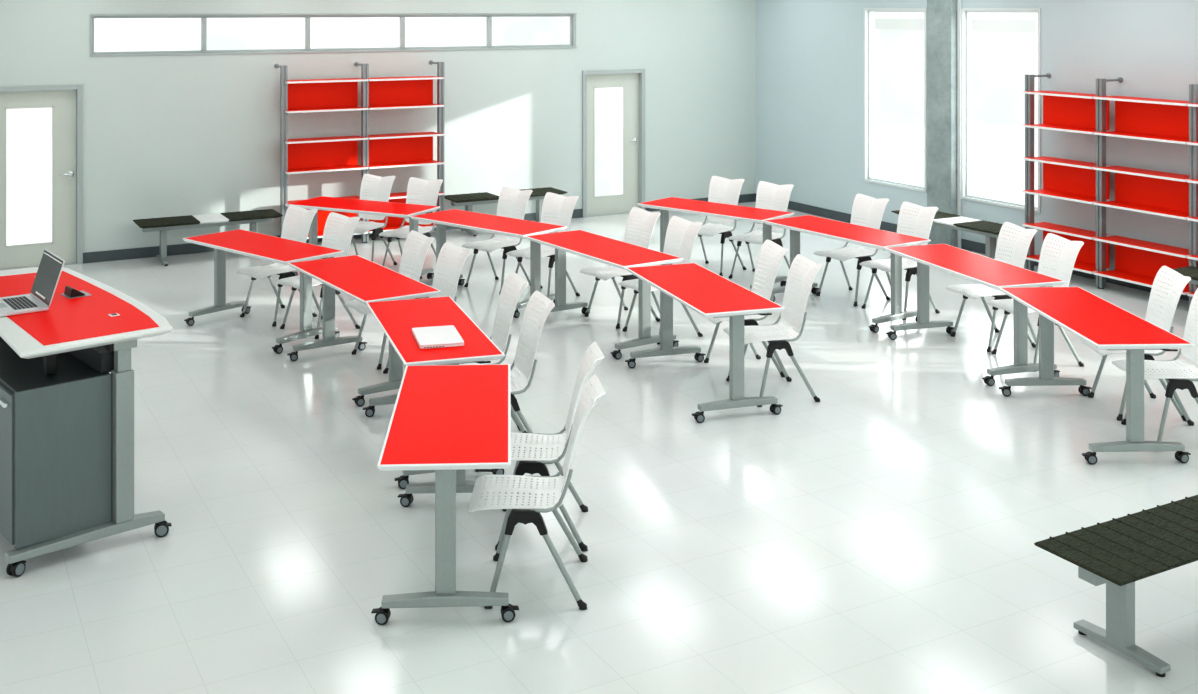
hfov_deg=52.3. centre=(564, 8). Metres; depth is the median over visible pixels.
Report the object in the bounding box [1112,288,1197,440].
chair
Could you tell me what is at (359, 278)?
table
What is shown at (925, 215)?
chair
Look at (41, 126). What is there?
door
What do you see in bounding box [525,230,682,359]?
table
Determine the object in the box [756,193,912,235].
baseboard
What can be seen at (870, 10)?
window
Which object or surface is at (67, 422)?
desk
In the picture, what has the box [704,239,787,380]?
chair
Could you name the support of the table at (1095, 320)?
on the floor
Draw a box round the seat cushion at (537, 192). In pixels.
[521,187,567,196]
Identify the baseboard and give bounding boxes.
[83,209,582,262]
[645,193,755,210]
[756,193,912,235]
[961,239,1188,300]
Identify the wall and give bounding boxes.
[0,0,755,252]
[756,0,1197,270]
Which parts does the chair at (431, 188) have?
leg, leg, seat, backrest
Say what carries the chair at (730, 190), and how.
on the floor
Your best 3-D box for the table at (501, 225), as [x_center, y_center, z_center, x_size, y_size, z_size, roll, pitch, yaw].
[-0.738,2.376,11.479,1.502,0.745,0.662,0,0,41]
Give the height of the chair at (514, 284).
0.950 m
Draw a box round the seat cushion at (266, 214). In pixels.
[220,209,282,221]
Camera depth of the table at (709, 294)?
8.51 m
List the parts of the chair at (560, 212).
seat, leg, backrest, leg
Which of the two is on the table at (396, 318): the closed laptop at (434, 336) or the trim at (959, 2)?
the closed laptop at (434, 336)
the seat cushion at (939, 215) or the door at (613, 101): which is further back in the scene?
the door at (613, 101)
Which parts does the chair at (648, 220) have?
leg, seat, leg, leg, backrest, leg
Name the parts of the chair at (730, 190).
leg, seat, leg, backrest, leg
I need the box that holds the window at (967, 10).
[962,8,1040,212]
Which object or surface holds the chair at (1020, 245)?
on the floor
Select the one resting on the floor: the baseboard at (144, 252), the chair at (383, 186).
the chair at (383, 186)
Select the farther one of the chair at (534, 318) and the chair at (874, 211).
the chair at (874, 211)
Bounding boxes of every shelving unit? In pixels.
[274,60,443,242]
[1022,73,1197,309]
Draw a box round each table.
[182,229,343,353]
[285,196,439,278]
[287,255,440,406]
[363,296,504,488]
[371,364,518,624]
[410,209,566,317]
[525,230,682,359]
[625,263,784,422]
[638,197,793,290]
[763,215,930,332]
[884,244,1064,385]
[999,287,1193,464]
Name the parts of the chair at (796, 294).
seat, leg, leg, backrest, leg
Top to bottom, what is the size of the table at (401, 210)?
0.745 m
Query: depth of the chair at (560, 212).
11.74 m
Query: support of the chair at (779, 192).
on the floor
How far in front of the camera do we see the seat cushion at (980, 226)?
12.91 m
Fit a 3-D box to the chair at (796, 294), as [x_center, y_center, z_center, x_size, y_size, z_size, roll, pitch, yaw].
[1.501,2.280,8.715,0.642,0.950,0.524,0,0,-13]
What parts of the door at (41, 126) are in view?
glass pane, handle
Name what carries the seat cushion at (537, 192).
on the bench at (538, 194)
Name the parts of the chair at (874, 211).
leg, seat, leg, leg, backrest, leg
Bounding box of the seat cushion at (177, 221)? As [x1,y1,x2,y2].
[133,215,199,227]
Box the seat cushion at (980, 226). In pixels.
[953,220,1014,234]
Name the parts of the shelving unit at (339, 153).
red shelf, panel, panel, panel, red shelf, red shelf, red shelf, shelf, shelf, red shelf, shelf, shelf, red shelf, panel, panel, panel, shelf, red shelf, red shelf, red shelf, shelf, shelf, red shelf, shelf, shelf, shelf, red shelf, red shelf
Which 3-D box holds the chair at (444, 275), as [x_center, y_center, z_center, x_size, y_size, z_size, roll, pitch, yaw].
[-1.037,2.280,9.113,0.642,0.950,0.524,0,0,-33]
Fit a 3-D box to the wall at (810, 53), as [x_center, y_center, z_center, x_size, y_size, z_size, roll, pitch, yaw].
[7.256,1.100,8.996,0.130,3.300,19.050,0,0,-28]
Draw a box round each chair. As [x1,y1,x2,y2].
[236,205,317,326]
[276,212,359,338]
[337,174,397,264]
[345,230,433,369]
[376,242,470,373]
[379,177,442,278]
[459,271,527,430]
[462,186,532,294]
[468,374,605,609]
[475,291,554,471]
[495,341,604,550]
[506,192,579,295]
[580,207,660,328]
[618,216,702,344]
[697,176,746,275]
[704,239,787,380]
[723,254,821,406]
[728,181,793,278]
[814,194,889,305]
[859,201,939,319]
[946,222,1036,351]
[987,233,1083,365]
[1079,266,1190,420]
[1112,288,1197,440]
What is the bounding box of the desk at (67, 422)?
[0,267,171,576]
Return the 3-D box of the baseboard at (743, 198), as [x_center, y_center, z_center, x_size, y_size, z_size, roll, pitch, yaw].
[1.899,2.692,16.926,1.865,0.115,0.014,0,0,-28]
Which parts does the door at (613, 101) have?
glass pane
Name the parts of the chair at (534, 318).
leg, seat, leg, backrest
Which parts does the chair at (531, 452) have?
leg, leg, seat, leg, leg, backrest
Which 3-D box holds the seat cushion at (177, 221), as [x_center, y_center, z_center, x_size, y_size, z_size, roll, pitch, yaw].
[-4.318,2.316,13.212,0.624,0.038,0.462,0,0,-28]
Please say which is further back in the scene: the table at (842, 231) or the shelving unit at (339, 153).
the shelving unit at (339, 153)
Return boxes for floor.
[0,202,1197,693]
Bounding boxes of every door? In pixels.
[0,84,82,269]
[582,69,644,217]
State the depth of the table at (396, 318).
7.59 m
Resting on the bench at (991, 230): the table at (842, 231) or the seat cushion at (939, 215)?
the seat cushion at (939, 215)
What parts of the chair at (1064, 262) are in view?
leg, seat, leg, leg, backrest, leg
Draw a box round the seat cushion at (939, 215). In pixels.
[891,210,959,221]
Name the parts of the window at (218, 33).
pane, pane, pane, pane, pane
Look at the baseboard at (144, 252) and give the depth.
13.49 m
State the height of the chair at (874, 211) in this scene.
0.950 m
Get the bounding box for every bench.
[133,209,282,265]
[444,187,567,235]
[891,210,1014,258]
[1034,495,1197,676]
[1173,266,1197,324]
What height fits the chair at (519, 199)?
0.950 m
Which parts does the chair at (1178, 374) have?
seat, leg, leg, backrest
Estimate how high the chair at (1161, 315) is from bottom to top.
0.950 m
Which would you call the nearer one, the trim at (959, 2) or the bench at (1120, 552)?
the bench at (1120, 552)
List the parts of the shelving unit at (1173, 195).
red shelf, shelf, red shelf, shelf, red shelf, shelf, red shelf, shelf, red shelf, shelf, red shelf, shelf, panel, panel, panel, shelf, shelf, shelf, shelf, shelf, red shelf, red shelf, shelf, red shelf, red shelf, red shelf, red shelf, panel, panel, panel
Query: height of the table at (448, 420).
0.745 m
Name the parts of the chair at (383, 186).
leg, seat, leg, backrest, leg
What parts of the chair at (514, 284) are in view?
seat, backrest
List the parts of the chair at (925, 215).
leg, seat, leg, leg, backrest, leg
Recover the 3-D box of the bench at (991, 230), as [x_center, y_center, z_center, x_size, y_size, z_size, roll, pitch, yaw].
[4.261,2.523,13.286,0.452,0.453,1.529,0,0,-28]
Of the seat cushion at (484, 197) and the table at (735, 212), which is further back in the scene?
the seat cushion at (484, 197)
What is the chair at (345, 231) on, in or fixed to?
on the floor
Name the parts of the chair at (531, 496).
leg, leg, seat, leg, leg, backrest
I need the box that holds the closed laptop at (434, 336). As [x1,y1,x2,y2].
[412,325,463,348]
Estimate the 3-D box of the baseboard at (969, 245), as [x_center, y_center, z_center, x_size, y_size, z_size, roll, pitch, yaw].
[8.095,2.692,7.270,0.014,0.115,15.215,0,0,-28]
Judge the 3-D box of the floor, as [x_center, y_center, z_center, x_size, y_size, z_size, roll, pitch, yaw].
[1.238,2.800,5.862,13.700,0.100,19.180,0,0,-28]
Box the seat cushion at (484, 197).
[444,192,498,202]
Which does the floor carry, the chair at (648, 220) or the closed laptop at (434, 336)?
the chair at (648, 220)
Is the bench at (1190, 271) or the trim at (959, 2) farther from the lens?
the trim at (959, 2)
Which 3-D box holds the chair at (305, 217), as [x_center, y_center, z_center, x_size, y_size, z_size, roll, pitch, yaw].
[-2.548,2.280,10.873,0.524,0.950,0.642,0,0,42]
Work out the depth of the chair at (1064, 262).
9.61 m
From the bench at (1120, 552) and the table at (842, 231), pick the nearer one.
the bench at (1120, 552)
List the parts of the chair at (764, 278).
leg, seat, leg, backrest, leg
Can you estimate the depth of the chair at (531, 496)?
5.78 m
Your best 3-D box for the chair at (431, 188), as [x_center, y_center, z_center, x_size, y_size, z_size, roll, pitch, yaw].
[-1.589,2.280,12.714,0.524,0.950,0.642,0,0,27]
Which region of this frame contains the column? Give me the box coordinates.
[927,0,956,246]
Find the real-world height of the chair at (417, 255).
0.950 m
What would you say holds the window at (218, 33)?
in the wall at (177, 135)
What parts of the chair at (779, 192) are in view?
leg, leg, seat, backrest, leg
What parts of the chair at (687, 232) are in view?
leg, seat, leg, backrest, leg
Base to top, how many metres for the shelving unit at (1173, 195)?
2.066 m
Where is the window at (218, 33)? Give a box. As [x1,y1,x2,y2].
[90,13,576,56]
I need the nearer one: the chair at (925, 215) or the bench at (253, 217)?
the chair at (925, 215)
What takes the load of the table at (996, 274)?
on the floor
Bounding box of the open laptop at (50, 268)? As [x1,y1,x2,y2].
[0,249,64,316]
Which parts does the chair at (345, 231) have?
leg, seat, leg, leg, backrest, leg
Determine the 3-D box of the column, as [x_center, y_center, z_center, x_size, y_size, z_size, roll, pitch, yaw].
[4.374,1.100,14.137,0.120,3.300,0.385,0,0,-28]
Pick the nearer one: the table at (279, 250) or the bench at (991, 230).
the table at (279, 250)
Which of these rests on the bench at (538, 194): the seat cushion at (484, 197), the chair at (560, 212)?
the seat cushion at (484, 197)
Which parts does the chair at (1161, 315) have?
leg, seat, leg, leg, backrest, leg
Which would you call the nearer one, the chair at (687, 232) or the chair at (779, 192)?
the chair at (687, 232)
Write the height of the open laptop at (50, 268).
0.261 m
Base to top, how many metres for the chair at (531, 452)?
0.950 m
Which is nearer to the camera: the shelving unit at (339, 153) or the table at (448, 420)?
the table at (448, 420)
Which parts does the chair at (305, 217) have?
leg, seat, leg, leg, backrest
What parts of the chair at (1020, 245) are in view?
leg, seat, leg, leg, backrest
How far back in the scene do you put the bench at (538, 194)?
14.98 m
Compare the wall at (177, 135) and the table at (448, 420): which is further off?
the wall at (177, 135)
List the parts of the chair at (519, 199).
leg, seat, leg, leg, backrest, leg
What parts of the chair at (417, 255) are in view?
seat, leg, leg, backrest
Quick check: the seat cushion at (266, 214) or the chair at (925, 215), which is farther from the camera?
the seat cushion at (266, 214)
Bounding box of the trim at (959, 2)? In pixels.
[957,0,961,248]
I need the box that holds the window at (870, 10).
[864,8,926,191]

